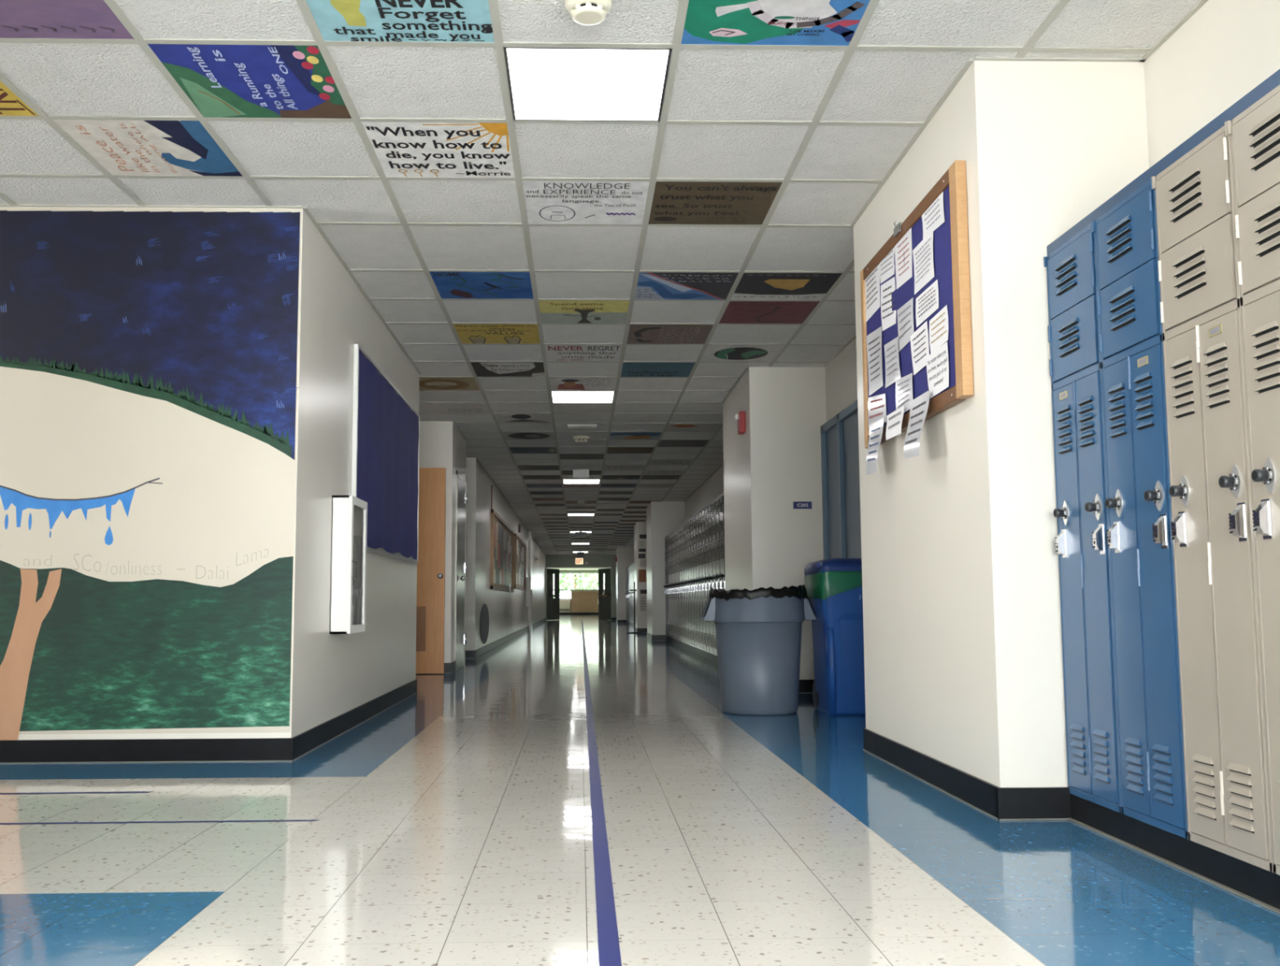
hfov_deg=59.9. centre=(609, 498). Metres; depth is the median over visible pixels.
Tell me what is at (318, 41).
grid
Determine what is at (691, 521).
locker
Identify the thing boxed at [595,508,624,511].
tile
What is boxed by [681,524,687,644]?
locker
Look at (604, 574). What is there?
door
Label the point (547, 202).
tile
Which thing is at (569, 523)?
tile
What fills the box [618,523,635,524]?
tile
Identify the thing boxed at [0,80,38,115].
tile
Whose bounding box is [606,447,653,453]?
tile
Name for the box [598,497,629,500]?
tile
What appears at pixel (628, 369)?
tile
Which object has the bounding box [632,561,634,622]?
locker
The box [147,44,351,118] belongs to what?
tile
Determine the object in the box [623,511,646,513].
tile
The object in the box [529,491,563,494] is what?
tile
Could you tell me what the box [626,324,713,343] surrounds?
tile
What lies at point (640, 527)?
wall
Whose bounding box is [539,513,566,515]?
tile
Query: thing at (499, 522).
poster
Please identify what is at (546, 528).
tile
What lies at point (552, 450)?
painting
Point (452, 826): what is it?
floor
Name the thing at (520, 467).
tile
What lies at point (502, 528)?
poster
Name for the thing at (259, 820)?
tape
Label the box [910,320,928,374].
note
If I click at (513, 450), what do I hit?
tile
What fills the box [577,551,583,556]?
hanging sign
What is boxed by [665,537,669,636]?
locker
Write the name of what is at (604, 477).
tile
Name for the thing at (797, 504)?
room sign
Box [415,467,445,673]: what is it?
wooden door
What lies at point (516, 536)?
notice board
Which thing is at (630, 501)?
tile
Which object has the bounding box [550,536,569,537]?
tile
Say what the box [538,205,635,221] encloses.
painting
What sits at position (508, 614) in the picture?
wall
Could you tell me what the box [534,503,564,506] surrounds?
tile
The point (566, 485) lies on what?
tile
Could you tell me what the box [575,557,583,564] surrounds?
exit sign
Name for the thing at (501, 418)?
tile
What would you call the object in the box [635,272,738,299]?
tile
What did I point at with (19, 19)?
tile
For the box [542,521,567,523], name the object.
tile
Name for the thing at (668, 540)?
locker
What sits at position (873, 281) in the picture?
note
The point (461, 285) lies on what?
painting
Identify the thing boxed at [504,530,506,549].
poster
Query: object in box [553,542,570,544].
tile
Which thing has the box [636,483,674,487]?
tile
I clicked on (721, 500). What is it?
locker
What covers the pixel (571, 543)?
recessed light
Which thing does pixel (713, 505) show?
locker
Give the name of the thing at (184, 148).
painting
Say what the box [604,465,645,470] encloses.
tile
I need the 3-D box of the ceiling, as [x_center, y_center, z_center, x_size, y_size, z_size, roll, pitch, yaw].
[-0.805,0.943,31.036,16.000,0.056,72.000,0,-5,-2]
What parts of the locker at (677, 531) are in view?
box door, tall door, box door, tall door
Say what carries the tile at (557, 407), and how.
attached to the ceiling
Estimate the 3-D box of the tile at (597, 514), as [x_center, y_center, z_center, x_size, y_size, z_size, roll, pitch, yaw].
[-0.015,0.348,24.356,0.580,0.002,0.580,0,-5,-2]
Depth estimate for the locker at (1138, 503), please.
3.21 m
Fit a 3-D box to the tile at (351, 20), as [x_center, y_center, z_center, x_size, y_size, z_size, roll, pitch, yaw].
[-0.674,-1.589,3.509,0.582,0.004,0.580,0,-5,-2]
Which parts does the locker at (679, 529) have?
tall door, box door, box door, tall door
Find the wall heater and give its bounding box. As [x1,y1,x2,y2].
[559,599,569,614]
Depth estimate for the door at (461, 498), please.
12.42 m
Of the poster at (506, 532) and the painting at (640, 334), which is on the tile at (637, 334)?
the painting at (640, 334)
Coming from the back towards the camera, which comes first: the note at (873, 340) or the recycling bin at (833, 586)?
the recycling bin at (833, 586)
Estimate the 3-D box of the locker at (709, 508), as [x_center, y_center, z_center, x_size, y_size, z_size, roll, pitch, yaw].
[1.425,1.001,13.797,0.420,1.833,0.365,0,-5,-2]
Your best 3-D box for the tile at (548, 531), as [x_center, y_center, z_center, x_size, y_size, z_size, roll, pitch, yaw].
[-1.397,0.915,30.391,0.580,0.002,0.580,0,-5,-2]
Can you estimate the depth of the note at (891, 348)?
4.85 m
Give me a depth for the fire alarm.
9.27 m
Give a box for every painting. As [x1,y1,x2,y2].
[1,24,115,32]
[15,99,35,115]
[143,120,242,176]
[398,122,509,177]
[449,273,523,297]
[468,335,520,343]
[508,432,550,439]
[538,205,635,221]
[540,308,627,323]
[548,448,555,452]
[626,362,686,368]
[633,327,699,342]
[653,216,746,221]
[668,424,697,427]
[714,346,768,359]
[755,306,782,321]
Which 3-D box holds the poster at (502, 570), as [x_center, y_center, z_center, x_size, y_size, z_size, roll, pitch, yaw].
[-1.874,1.371,19.432,0.001,0.278,0.469,0,-5,-2]
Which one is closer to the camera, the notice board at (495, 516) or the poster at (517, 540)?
the notice board at (495, 516)
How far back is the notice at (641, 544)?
26.64 m
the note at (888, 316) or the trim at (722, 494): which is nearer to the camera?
the note at (888, 316)
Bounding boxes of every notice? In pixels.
[637,540,644,547]
[638,548,645,551]
[638,553,645,558]
[639,533,646,538]
[639,568,645,582]
[639,594,646,611]
[640,559,646,566]
[640,589,647,593]
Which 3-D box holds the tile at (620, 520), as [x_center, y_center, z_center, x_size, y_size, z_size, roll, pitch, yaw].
[0.545,0.517,26.193,0.580,0.002,0.580,0,-5,-2]
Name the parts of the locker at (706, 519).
tall door, box door, box door, tall door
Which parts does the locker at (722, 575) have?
tall door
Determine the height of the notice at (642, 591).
0.100 m
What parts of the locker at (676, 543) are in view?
tall door, box door, box door, tall door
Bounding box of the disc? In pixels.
[480,603,488,644]
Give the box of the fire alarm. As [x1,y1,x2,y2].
[734,410,745,434]
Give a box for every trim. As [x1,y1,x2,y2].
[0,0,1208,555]
[665,492,724,538]
[1046,69,1279,256]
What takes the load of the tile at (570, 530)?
attached to the ceiling
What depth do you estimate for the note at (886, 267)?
4.93 m
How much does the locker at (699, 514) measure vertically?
1.833 m
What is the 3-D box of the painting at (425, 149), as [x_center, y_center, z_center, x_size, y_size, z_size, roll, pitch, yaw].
[-0.674,-1.475,4.718,0.512,0.001,0.570,0,-5,-2]
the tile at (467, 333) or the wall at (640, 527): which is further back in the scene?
the wall at (640, 527)
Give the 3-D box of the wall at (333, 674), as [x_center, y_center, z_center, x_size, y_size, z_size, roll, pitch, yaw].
[-4.848,0.065,7.133,6.630,2.684,3.930,0,-5,-2]
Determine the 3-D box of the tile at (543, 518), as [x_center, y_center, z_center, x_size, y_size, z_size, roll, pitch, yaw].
[-1.267,0.463,25.537,0.580,0.002,0.580,0,-5,-2]
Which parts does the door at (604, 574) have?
glass pane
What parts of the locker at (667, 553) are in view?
tall door, tall door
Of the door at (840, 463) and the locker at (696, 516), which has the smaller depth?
the door at (840, 463)
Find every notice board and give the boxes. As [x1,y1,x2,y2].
[351,343,419,563]
[490,508,514,591]
[514,533,526,590]
[860,160,973,448]
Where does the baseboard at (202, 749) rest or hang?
attached to the wall at (333, 674)
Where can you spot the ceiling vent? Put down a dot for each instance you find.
(569, 426)
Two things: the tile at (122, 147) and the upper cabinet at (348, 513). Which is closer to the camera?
the tile at (122, 147)
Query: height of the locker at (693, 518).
1.833 m
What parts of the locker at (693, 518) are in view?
tall door, box door, box door, tall door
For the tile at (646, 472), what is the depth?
16.46 m
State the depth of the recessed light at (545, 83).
4.10 m
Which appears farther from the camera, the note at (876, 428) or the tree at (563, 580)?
the tree at (563, 580)
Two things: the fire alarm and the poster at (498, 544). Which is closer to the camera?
the fire alarm
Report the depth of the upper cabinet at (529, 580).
28.16 m
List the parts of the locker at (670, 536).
tall door, tall door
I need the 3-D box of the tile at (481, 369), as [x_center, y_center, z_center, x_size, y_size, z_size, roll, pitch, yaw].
[-0.827,-1.063,9.154,0.580,0.004,0.580,0,-5,-2]
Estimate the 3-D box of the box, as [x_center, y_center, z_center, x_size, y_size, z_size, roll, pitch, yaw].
[-0.759,0.897,29.334,0.320,0.160,0.200,0,-5,-2]
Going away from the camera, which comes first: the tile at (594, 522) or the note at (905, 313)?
the note at (905, 313)
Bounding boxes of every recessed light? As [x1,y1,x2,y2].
[503,47,671,121]
[551,391,614,402]
[562,479,599,483]
[567,513,594,515]
[571,542,589,544]
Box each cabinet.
[329,495,367,633]
[525,577,532,606]
[570,590,598,614]
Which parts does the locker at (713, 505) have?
tall door, box door, box door, tall door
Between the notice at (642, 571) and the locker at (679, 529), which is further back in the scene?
the notice at (642, 571)
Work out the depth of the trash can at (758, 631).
7.13 m
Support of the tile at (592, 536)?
attached to the ceiling
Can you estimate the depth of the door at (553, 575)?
45.55 m
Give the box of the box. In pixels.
[574,529,586,535]
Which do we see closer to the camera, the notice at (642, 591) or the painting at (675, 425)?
the painting at (675, 425)
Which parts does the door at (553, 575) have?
glass pane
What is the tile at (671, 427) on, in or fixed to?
attached to the ceiling
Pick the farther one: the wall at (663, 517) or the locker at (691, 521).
the wall at (663, 517)
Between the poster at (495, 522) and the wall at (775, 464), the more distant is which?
the poster at (495, 522)
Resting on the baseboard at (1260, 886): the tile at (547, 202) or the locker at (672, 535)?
the locker at (672, 535)
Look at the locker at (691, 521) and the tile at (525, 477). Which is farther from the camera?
the tile at (525, 477)
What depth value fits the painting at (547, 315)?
7.44 m
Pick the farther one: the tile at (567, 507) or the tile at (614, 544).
the tile at (614, 544)
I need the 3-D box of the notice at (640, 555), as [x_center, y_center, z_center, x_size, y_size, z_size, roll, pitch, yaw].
[0.776,1.375,26.616,0.170,0.120,0.002,0,-5,-2]
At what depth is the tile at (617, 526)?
28.59 m
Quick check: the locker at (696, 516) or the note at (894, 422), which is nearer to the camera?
the note at (894, 422)
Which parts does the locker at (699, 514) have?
tall door, box door, box door, tall door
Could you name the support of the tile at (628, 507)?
attached to the ceiling
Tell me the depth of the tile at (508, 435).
12.77 m
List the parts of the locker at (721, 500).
tall door, box door, box door, tall door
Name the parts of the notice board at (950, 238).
frame rail, frame rail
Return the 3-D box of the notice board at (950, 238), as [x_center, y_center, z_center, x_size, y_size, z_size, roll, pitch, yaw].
[1.254,-0.733,4.663,0.039,0.865,1.370,0,-5,-2]
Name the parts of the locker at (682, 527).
box door, tall door, box door, tall door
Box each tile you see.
[0,0,133,39]
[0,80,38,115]
[52,120,242,176]
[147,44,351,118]
[306,0,494,42]
[360,121,515,177]
[418,377,479,390]
[426,403,490,413]
[429,271,533,298]
[453,324,540,343]
[471,362,545,377]
[493,413,552,422]
[502,431,555,439]
[509,447,556,453]
[517,465,559,470]
[522,180,649,224]
[522,475,560,479]
[526,484,562,487]
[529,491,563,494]
[532,497,564,500]
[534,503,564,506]
[538,300,629,323]
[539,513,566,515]
[541,517,567,519]
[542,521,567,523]
[544,344,622,361]
[544,524,568,526]
[546,528,568,529]
[547,531,568,533]
[548,533,569,535]
[549,377,617,390]
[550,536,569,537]
[552,403,612,413]
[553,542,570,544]
[559,453,604,459]
[561,470,601,475]
[563,483,599,487]
[565,500,596,503]
[566,506,595,508]
[567,511,595,513]
[568,523,592,524]
[569,526,591,528]
[569,529,591,531]
[591,533,612,535]
[591,536,611,537]
[592,528,615,529]
[593,524,617,526]
[594,521,617,523]
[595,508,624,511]
[595,513,622,515]
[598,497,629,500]
[599,491,632,494]
[600,483,636,487]
[602,475,640,479]
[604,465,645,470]
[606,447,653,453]
[608,431,662,439]
[608,543,626,545]
[610,539,629,541]
[613,532,634,533]
[615,529,634,531]
[617,526,634,528]
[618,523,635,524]
[619,520,644,521]
[620,362,695,377]
[622,515,646,517]
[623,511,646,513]
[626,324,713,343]
[626,506,647,508]
[628,500,660,503]
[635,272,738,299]
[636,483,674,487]
[640,475,680,479]
[643,470,684,475]
[648,181,782,224]
[648,459,693,464]
[657,440,708,446]
[664,423,721,431]
[680,0,870,45]
[699,345,784,361]
[719,301,819,324]
[730,272,841,299]
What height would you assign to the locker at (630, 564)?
1.844 m
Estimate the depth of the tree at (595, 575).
86.90 m
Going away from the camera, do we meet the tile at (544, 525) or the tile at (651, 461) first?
the tile at (651, 461)
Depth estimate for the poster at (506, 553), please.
20.51 m
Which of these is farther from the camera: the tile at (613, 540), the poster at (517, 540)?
the tile at (613, 540)
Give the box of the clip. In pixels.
[893,220,902,237]
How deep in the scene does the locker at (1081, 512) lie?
3.58 m
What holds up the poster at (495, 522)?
attached to the notice board at (495, 516)
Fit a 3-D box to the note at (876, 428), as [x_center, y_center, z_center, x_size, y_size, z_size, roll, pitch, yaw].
[1.190,-0.231,5.017,0.050,0.262,0.300,0,-5,-2]
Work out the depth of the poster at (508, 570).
21.12 m
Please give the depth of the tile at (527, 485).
18.29 m
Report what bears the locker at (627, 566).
on the baseboard at (1260, 886)
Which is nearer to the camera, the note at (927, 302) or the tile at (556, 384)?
the note at (927, 302)
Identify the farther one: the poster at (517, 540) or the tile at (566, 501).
the poster at (517, 540)
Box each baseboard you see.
[0,617,546,763]
[611,617,1279,913]
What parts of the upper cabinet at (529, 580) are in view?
door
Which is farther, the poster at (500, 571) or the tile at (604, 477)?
the poster at (500, 571)
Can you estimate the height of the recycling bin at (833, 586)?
1.003 m
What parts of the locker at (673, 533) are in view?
tall door, box door, tall door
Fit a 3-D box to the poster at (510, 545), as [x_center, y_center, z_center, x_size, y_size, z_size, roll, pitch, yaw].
[-1.945,1.097,21.985,0.001,0.330,0.469,0,-5,-2]
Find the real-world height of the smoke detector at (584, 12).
0.054 m
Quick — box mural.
[0,207,302,739]
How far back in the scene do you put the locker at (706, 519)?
14.15 m
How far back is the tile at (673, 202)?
5.34 m
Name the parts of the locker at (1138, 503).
lift handle, box door, tall door, box door, number plate, tall door, lift handle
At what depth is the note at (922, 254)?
4.41 m
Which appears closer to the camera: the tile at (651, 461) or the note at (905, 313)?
the note at (905, 313)
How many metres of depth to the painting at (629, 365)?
9.02 m
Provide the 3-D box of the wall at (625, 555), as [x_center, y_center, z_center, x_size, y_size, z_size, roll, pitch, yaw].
[0.605,3.075,39.716,0.680,2.684,1.600,0,-5,-2]
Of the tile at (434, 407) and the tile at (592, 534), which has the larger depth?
the tile at (592, 534)
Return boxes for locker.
[625,567,626,620]
[626,565,628,613]
[626,566,627,619]
[627,564,629,621]
[628,564,630,621]
[629,564,631,622]
[630,563,631,621]
[630,564,631,622]
[631,562,632,622]
[631,562,634,622]
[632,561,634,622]
[663,538,667,635]
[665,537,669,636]
[666,536,671,637]
[668,534,672,638]
[670,533,674,638]
[671,531,675,639]
[673,530,678,639]
[675,528,679,640]
[677,527,682,641]
[680,524,684,643]
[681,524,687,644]
[684,522,689,644]
[686,520,692,645]
[688,519,694,646]
[691,516,697,647]
[693,515,700,648]
[697,512,703,650]
[699,510,706,651]
[702,507,710,653]
[706,505,713,653]
[710,501,717,655]
[713,499,719,653]
[717,497,724,589]
[721,495,724,588]
[1044,221,1121,813]
[1092,177,1188,839]
[1151,121,1273,872]
[1226,84,1279,875]
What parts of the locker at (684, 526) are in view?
tall door, box door, box door, tall door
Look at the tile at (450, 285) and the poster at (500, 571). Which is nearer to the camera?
the tile at (450, 285)
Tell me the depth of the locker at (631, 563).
34.84 m
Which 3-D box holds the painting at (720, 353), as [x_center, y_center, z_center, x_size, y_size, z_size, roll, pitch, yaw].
[1.017,-1.121,8.597,0.417,0.001,0.440,0,-5,-2]
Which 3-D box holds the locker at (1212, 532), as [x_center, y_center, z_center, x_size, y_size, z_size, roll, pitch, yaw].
[1.718,-0.016,2.883,0.420,1.833,0.365,0,-5,-2]
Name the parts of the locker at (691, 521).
tall door, box door, box door, tall door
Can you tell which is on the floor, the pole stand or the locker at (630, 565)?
the pole stand
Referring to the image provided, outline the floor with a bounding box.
[0,614,1279,965]
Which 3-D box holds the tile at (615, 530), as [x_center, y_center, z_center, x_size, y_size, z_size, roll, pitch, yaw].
[0.447,0.856,29.833,0.580,0.002,0.580,0,-5,-2]
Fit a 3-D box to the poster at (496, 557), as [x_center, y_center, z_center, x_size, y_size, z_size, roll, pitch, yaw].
[-1.840,0.851,18.162,0.001,0.300,0.415,0,-5,-2]
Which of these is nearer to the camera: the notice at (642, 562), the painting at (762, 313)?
the painting at (762, 313)
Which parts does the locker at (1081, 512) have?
lift handle, number plate, box door, tall door, box door, tall door, lift handle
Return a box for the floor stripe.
[581,620,622,965]
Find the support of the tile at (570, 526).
attached to the ceiling
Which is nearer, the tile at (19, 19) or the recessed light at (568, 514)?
the tile at (19, 19)
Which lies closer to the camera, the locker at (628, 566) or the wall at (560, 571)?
the locker at (628, 566)
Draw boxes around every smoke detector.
[564,0,612,25]
[573,435,589,443]
[577,500,585,503]
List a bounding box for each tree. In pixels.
[559,573,573,595]
[561,573,596,594]
[570,573,598,589]
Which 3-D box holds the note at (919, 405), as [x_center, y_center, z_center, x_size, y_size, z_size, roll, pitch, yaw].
[1.201,-0.280,4.376,0.060,0.260,0.295,0,-5,-2]
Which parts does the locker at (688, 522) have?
tall door, box door, box door, tall door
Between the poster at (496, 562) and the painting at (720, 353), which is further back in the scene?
the poster at (496, 562)
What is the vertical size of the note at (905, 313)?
0.184 m
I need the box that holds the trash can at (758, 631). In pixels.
[701,584,816,715]
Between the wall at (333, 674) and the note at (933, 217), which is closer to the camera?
the note at (933, 217)
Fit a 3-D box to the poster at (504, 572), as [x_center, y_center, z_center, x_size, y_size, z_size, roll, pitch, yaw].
[-1.894,1.464,20.198,0.001,0.235,0.373,0,-5,-2]
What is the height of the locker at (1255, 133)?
1.833 m
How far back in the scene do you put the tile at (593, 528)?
29.05 m
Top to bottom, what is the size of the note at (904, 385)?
0.165 m
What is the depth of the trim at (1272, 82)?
3.05 m
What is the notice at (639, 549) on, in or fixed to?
attached to the wall at (640, 527)
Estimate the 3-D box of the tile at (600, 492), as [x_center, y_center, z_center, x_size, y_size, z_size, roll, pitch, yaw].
[0.115,-0.104,19.502,0.580,0.002,0.580,0,-5,-2]
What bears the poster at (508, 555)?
attached to the notice board at (495, 516)
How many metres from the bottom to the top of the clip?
0.054 m
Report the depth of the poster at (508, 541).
21.16 m
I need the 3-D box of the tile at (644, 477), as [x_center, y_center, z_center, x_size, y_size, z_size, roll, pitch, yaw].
[0.789,-0.331,17.091,0.580,0.002,0.580,0,-5,-2]
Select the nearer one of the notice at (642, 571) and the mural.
the mural
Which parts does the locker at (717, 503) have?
tall door, box door, box door, tall door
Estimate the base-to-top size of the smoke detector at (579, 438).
0.068 m
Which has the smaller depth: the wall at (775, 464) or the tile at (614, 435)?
the wall at (775, 464)
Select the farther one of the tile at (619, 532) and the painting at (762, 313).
the tile at (619, 532)
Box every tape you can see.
[0,791,151,794]
[0,819,316,823]
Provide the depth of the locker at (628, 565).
36.59 m
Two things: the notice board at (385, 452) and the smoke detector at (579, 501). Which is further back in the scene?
the smoke detector at (579, 501)
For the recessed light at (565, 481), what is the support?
in the ceiling
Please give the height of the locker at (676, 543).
1.833 m
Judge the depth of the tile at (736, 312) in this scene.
7.37 m
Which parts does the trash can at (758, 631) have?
handle, handle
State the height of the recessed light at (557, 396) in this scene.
0.005 m
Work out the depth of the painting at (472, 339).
8.10 m
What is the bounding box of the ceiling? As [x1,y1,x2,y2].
[0,0,1200,569]
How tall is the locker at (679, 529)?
1.833 m
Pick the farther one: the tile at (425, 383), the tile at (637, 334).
the tile at (425, 383)
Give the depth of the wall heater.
65.36 m
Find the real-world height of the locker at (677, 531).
1.833 m
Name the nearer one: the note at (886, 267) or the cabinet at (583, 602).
the note at (886, 267)
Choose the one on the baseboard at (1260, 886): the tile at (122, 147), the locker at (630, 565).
the locker at (630, 565)
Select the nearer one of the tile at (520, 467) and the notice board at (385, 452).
the notice board at (385, 452)
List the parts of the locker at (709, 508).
tall door, box door, box door, tall door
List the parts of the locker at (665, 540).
tall door, tall door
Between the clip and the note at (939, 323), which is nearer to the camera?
the note at (939, 323)
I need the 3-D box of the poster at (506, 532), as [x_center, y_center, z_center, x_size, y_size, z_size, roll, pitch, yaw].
[-1.911,0.824,20.698,0.001,0.387,0.442,0,-5,-2]
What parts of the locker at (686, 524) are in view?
tall door, box door, box door, tall door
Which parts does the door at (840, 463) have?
panel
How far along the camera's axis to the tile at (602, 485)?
18.27 m
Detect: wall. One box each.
[0,206,419,739]
[419,421,466,669]
[465,457,546,650]
[528,531,533,629]
[545,554,616,620]
[559,569,611,612]
[616,546,634,619]
[634,521,647,627]
[646,501,684,635]
[684,0,1279,521]
[722,367,826,679]
[853,60,1149,786]
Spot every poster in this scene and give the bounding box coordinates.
[494,521,496,547]
[495,541,497,559]
[495,560,497,583]
[496,521,497,540]
[497,520,500,544]
[497,544,499,567]
[497,568,499,584]
[499,556,501,569]
[499,570,501,584]
[501,526,503,547]
[501,547,503,568]
[501,568,503,585]
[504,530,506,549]
[504,550,506,571]
[504,572,506,585]
[506,532,507,553]
[506,553,507,569]
[506,570,507,586]
[507,541,509,555]
[507,555,509,568]
[507,569,509,586]
[510,545,511,562]
[516,539,518,555]
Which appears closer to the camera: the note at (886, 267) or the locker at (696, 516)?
the note at (886, 267)
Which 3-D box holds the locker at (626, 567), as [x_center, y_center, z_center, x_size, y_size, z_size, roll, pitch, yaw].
[0.759,3.308,38.622,0.419,1.844,0.365,0,-5,-2]
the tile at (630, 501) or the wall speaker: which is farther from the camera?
the wall speaker
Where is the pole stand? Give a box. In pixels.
[626,581,643,632]
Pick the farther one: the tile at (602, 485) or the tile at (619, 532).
the tile at (619, 532)
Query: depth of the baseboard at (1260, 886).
3.68 m
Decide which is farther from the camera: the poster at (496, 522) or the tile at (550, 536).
the tile at (550, 536)
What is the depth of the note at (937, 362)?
4.23 m
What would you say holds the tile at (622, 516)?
attached to the ceiling
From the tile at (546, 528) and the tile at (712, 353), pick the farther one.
the tile at (546, 528)
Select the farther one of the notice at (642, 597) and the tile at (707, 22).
the notice at (642, 597)
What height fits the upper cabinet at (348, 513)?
0.744 m
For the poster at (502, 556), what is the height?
0.342 m
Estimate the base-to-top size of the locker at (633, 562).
1.844 m
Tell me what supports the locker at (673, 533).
on the baseboard at (1260, 886)
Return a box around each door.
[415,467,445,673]
[454,470,467,670]
[546,568,559,619]
[597,568,611,619]
[820,399,861,559]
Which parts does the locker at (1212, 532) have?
lift handle, box door, tall door, box door, number plate, tall door, lift handle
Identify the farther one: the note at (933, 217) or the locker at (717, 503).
the locker at (717, 503)
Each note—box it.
[864,263,879,321]
[866,326,883,395]
[866,417,883,474]
[867,393,886,429]
[879,247,894,283]
[880,276,896,330]
[884,336,901,387]
[885,405,903,440]
[894,227,911,288]
[895,373,913,413]
[897,297,914,351]
[903,390,929,458]
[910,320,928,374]
[912,229,934,294]
[915,280,938,326]
[921,191,944,239]
[925,342,948,398]
[928,305,948,353]
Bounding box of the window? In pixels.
[559,573,598,590]
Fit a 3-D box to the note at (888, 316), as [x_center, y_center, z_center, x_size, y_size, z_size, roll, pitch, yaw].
[1.237,-0.864,4.932,0.005,0.231,0.222,0,-5,-2]
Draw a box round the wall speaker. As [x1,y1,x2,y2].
[518,524,520,532]
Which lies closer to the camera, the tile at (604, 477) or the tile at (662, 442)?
the tile at (662, 442)
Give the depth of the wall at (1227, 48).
3.63 m
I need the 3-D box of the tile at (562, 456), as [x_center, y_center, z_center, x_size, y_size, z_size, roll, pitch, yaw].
[-0.364,-0.556,14.631,0.580,0.002,0.580,0,-5,-2]
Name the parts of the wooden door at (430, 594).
vent panel, door knob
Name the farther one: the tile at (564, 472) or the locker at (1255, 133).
the tile at (564, 472)
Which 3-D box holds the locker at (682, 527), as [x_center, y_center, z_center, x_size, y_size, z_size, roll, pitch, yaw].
[1.325,1.348,17.524,0.420,1.833,0.365,0,-5,-2]
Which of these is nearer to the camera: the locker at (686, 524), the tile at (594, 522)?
the locker at (686, 524)
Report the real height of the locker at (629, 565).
1.844 m
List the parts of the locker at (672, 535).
tall door, box door, tall door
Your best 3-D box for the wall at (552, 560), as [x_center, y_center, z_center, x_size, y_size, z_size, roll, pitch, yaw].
[-0.887,3.571,44.980,3.380,2.684,0.250,0,-5,-2]
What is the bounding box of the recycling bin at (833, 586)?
[804,557,865,714]
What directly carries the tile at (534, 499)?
attached to the ceiling
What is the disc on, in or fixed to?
attached to the wall at (508, 614)
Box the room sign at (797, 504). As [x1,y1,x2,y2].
[793,501,812,508]
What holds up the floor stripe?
on the floor
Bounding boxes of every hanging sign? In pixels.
[573,468,588,479]
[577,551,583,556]
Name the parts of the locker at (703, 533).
tall door, box door, box door, tall door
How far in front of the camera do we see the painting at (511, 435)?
12.80 m
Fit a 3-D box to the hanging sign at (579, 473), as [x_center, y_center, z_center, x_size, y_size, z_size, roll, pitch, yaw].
[-0.411,-0.349,15.996,0.230,0.148,0.060,0,-5,-2]
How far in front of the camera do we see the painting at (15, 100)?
4.28 m
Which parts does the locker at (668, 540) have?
tall door, tall door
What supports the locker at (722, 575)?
on the baseboard at (1260, 886)
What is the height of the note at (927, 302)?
0.118 m
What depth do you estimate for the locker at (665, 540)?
20.86 m
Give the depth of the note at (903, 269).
4.70 m
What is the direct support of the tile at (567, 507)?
attached to the ceiling
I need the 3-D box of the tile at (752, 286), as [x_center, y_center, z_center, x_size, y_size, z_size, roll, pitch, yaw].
[1.066,-1.292,6.777,0.580,0.003,0.580,0,-5,-2]
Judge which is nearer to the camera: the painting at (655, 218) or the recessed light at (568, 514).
the painting at (655, 218)
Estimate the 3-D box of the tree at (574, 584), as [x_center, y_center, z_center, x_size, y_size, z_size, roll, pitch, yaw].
[-3.124,5.714,99.838,6.958,9.411,7.129,0,-5,-2]
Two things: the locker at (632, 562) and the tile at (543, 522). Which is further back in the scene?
the locker at (632, 562)
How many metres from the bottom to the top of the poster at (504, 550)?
0.384 m
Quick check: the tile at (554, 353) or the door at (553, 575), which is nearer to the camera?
the tile at (554, 353)
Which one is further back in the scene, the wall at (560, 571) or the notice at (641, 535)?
the wall at (560, 571)
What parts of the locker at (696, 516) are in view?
box door, box door, tall door, tall door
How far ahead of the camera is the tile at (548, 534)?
31.59 m
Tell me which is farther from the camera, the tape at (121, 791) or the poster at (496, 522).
the poster at (496, 522)
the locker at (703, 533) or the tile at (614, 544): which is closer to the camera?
the locker at (703, 533)
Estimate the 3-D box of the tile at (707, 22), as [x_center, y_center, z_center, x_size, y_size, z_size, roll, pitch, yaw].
[0.555,-1.591,3.542,0.604,0.004,0.580,0,-5,-2]
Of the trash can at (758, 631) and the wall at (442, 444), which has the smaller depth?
the trash can at (758, 631)
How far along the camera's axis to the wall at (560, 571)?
65.84 m
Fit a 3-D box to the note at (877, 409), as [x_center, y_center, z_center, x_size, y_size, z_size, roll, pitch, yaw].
[1.226,-0.409,5.103,0.006,0.165,0.310,0,-5,-2]
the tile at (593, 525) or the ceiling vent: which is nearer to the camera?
the ceiling vent
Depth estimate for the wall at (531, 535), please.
29.91 m
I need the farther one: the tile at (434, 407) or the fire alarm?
the tile at (434, 407)
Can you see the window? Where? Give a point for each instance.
(580, 573)
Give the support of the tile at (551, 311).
attached to the ceiling
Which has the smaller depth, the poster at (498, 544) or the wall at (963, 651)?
the wall at (963, 651)
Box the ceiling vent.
[567,424,596,428]
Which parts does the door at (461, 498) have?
knob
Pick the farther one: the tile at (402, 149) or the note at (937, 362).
the tile at (402, 149)
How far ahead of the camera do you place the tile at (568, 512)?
23.72 m
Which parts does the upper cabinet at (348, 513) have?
handle, door, glass pane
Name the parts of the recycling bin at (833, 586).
lid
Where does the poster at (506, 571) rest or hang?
attached to the notice board at (495, 516)
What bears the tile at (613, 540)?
attached to the ceiling
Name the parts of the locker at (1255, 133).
box door, box door, tall door, lift handle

